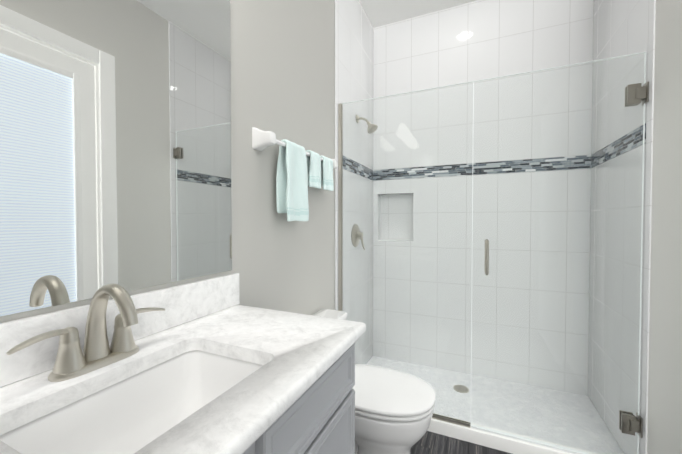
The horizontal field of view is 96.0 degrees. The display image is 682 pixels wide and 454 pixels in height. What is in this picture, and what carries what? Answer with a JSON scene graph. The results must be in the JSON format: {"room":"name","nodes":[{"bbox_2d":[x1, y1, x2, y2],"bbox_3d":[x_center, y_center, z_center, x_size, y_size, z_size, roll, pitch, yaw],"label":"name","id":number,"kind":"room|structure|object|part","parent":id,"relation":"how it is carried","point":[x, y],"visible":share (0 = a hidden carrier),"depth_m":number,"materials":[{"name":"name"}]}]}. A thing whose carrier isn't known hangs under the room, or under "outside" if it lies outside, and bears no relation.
{"room":"bathroom","nodes":[
{"label":"bathroom","id":0,"kind":"room"},
{"bbox_2d":[0,0,373,322],"bbox_3d":[-0.363,-0.250,1.380,0.120,2.870,3.104,0,1,24],"label":"wall","id":1,"kind":"structure","parent":0,"point":[282,57],"depth_m":1.40,"materials":[{"name":"grey paint"}]},
{"bbox_2d":[0,0,231,316],"bbox_3d":[-0.637,-0.320,0.604,0.005,0.980,1.144,0,1,24],"label":"mirror","id":2,"kind":"object","parent":1,"relation":"attached to","point":[115,141],"visible":1,"depth_m":0.76,"materials":[{"name":"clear mirror"}]},
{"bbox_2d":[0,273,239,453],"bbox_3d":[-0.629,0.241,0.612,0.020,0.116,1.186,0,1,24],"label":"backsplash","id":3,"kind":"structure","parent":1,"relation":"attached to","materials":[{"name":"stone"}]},
{"bbox_2d":[252,127,337,221],"bbox_3d":[-0.181,-0.219,1.526,0.093,0.382,0.665,0,1,24],"label":"towel rail","id":4,"kind":"object","parent":1,"relation":"attached to","point":[300,169],"visible":1,"depth_m":1.39,"materials":[{"name":"teal fabric"}]},
{"bbox_2d":[276,139,308,221],"bbox_3d":[-0.219,-0.205,1.411,0.075,0.362,0.186,0,1,24],"label":"towel","id":5,"kind":"object","parent":4,"relation":"hanging from","point":[292,175],"depth_m":1.37,"materials":[{"name":"teal fabric"}]},
{"bbox_2d":[304,149,321,188],"bbox_3d":[-0.145,-0.293,1.579,0.068,0.190,0.129,0,1,24],"label":"towel","id":6,"kind":"object","parent":4,"relation":"hanging from","point":[313,158],"depth_m":1.55,"materials":[{"name":"teal fabric"}]},
{"bbox_2d":[316,155,333,191],"bbox_3d":[-0.086,-0.295,1.712,0.069,0.190,0.134,0,1,24],"label":"towel","id":7,"kind":"object","parent":4,"relation":"hanging from","point":[327,164],"depth_m":1.69,"materials":[{"name":"teal fabric"}]},
{"bbox_2d":[335,0,372,363],"bbox_3d":[0.119,-0.283,2.309,0.008,2.840,0.774,0,1,24],"label":"tile","id":8,"kind":"structure","parent":1,"relation":"attached to","point":[353,53],"depth_m":2.28,"materials":[{"name":"white tile"}]},
{"bbox_2d":[351,224,364,249],"bbox_3d":[0.140,0.074,2.266,0.070,0.193,0.172,0,1,24],"label":"shower valve","id":9,"kind":"object","parent":8,"relation":"attached to","point":[358,233],"depth_m":2.25,"materials":[{"name":"silver metal"}]},
{"bbox_2d":[356,115,377,133],"bbox_3d":[0.192,-0.762,2.260,0.158,0.150,0.084,0,1,24],"label":"shower head","id":10,"kind":"object","parent":8,"relation":"attached to","point":[371,128],"depth_m":2.25},
{"bbox_2d":[359,0,475,29],"bbox_3d":[0.392,-1.728,1.017,1.772,0.100,3.104,0,1,24],"label":"ceiling","id":11,"kind":"structure","parent":0,"point":[380,12],"depth_m":2.39,"materials":[{"name":"white paint"}]},
{"bbox_2d":[411,431,510,453],"bbox_3d":[0.216,1.249,0.677,1.772,0.100,2.235,0,1,24],"label":"floor","id":12,"kind":"structure","parent":0,"point":[428,442],"depth_m":1.64,"materials":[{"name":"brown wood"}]},
{"bbox_2d":[0,273,365,453],"bbox_3d":[-0.396,0.662,0.517,0.530,1.080,1.186,0,1,24],"label":"bathroom vanity","id":13,"kind":"object","parent":12,"relation":"on","point":[208,366],"visible":1,"depth_m":0.67,"materials":[{"name":"painted wood"},{"name":"quartz"},{"name":"ceramic"}]},
{"bbox_2d":[5,283,165,382],"bbox_3d":[-0.489,0.209,0.651,0.159,0.179,0.293,0,1,24],"label":"faucet","id":14,"kind":"object","parent":13,"relation":"on","point":[98,361],"depth_m":0.65,"materials":[{"name":"silver metal"}]},
{"bbox_2d":[0,347,282,453],"bbox_3d":[-0.351,0.368,0.593,0.320,0.236,0.432,0,1,24],"label":"sink","id":15,"kind":"object","parent":13,"relation":"in","point":[129,401],"depth_m":0.64,"materials":[{"name":"white ceramic"}]},
{"bbox_2d":[313,309,435,453],"bbox_3d":[0.114,0.833,1.488,0.663,0.698,0.410,0,1,24],"label":"toilet","id":16,"kind":"object","parent":12,"relation":"on","point":[394,409],"visible":0.5,"depth_m":1.32,"materials":[{"name":"white ceramic"}]},
{"bbox_3d":[0.192,0.759,1.452,0.491,0.028,0.384,0,1,24],"label":"lid","id":17,"kind":"part","parent":16,"relation":"part of","materials":[{"name":"white ceramic"}]},
{"bbox_2d":[427,413,598,453],"bbox_3d":[0.684,1.193,1.732,1.532,0.170,0.075,0,1,24],"label":"shower curb","id":18,"kind":"object","parent":12,"relation":"on","point":[492,440],"visible":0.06,"depth_m":1.64,"materials":[{"name":"white stone"}]},
{"bbox_2d":[338,52,648,453],"bbox_3d":[0.679,0.159,1.701,1.515,1.899,0.102,0,1,24],"label":"glass","id":19,"kind":"object","parent":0,"point":[630,423],"visible":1,"depth_m":1.60,"materials":[{"name":"clear glass"}]},
{"bbox_3d":[0.785,0.161,1.654,0.019,0.190,0.102,0,1,24],"label":"handle","id":20,"kind":"part","parent":19,"relation":"part of","materials":[{"name":"silver metal"}]},
{"bbox_3d":[1.044,0.157,1.539,0.706,1.886,0.010,0,1,24],"label":"door","id":21,"kind":"part","parent":19,"relation":"part of","materials":[{"name":"clear glass"}]},
{"bbox_2d":[587,0,681,453],"bbox_3d":[1.490,-0.252,1.484,0.120,2.870,1.414,0,1,24],"label":"wall","id":22,"kind":"structure","parent":0,"point":[664,430],"depth_m":1.24,"materials":[{"name":"white paint"}]},
{"bbox_2d":[588,0,655,453],"bbox_3d":[1.512,-0.271,1.692,0.008,2.840,0.774,0,1,24],"label":"tile","id":23,"kind":"structure","parent":22,"relation":"attached to","point":[623,27],"depth_m":1.62,"materials":[{"name":"white tile"}]},
{"label":"outside","id":24,"kind":"structure","parent":0,"visible":0},
{"bbox_2d":[367,356,623,453],"bbox_3d":[0.860,1.206,2.130,1.772,0.130,0.794,0,1,24],"label":"shower floor","id":25,"kind":"structure","parent":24,"point":[501,415],"depth_m":1.95,"materials":[{"name":"white tile"}]},
{"bbox_2d":[453,385,468,392],"bbox_3d":[0.846,1.137,2.160,0.104,0.005,0.104,0,1,24],"label":"shower drain","id":26,"kind":"object","parent":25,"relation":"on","point":[463,388],"depth_m":2.16,"materials":[{"name":"silver metal"}]},
{"bbox_3d":[1.017,-0.271,2.455,1.532,2.870,0.020,0,1,24],"label":"wall","id":27,"kind":"structure","parent":0,"visible":0},
{"bbox_2d":[373,0,592,395],"bbox_3d":[0.991,-0.284,2.396,1.516,2.840,0.090,0,1,24],"label":"tiled wall","id":28,"kind":"structure","parent":27,"relation":"attached to","point":[474,41],"depth_m":2.30,"materials":[{"name":"white tile"}]}
]}

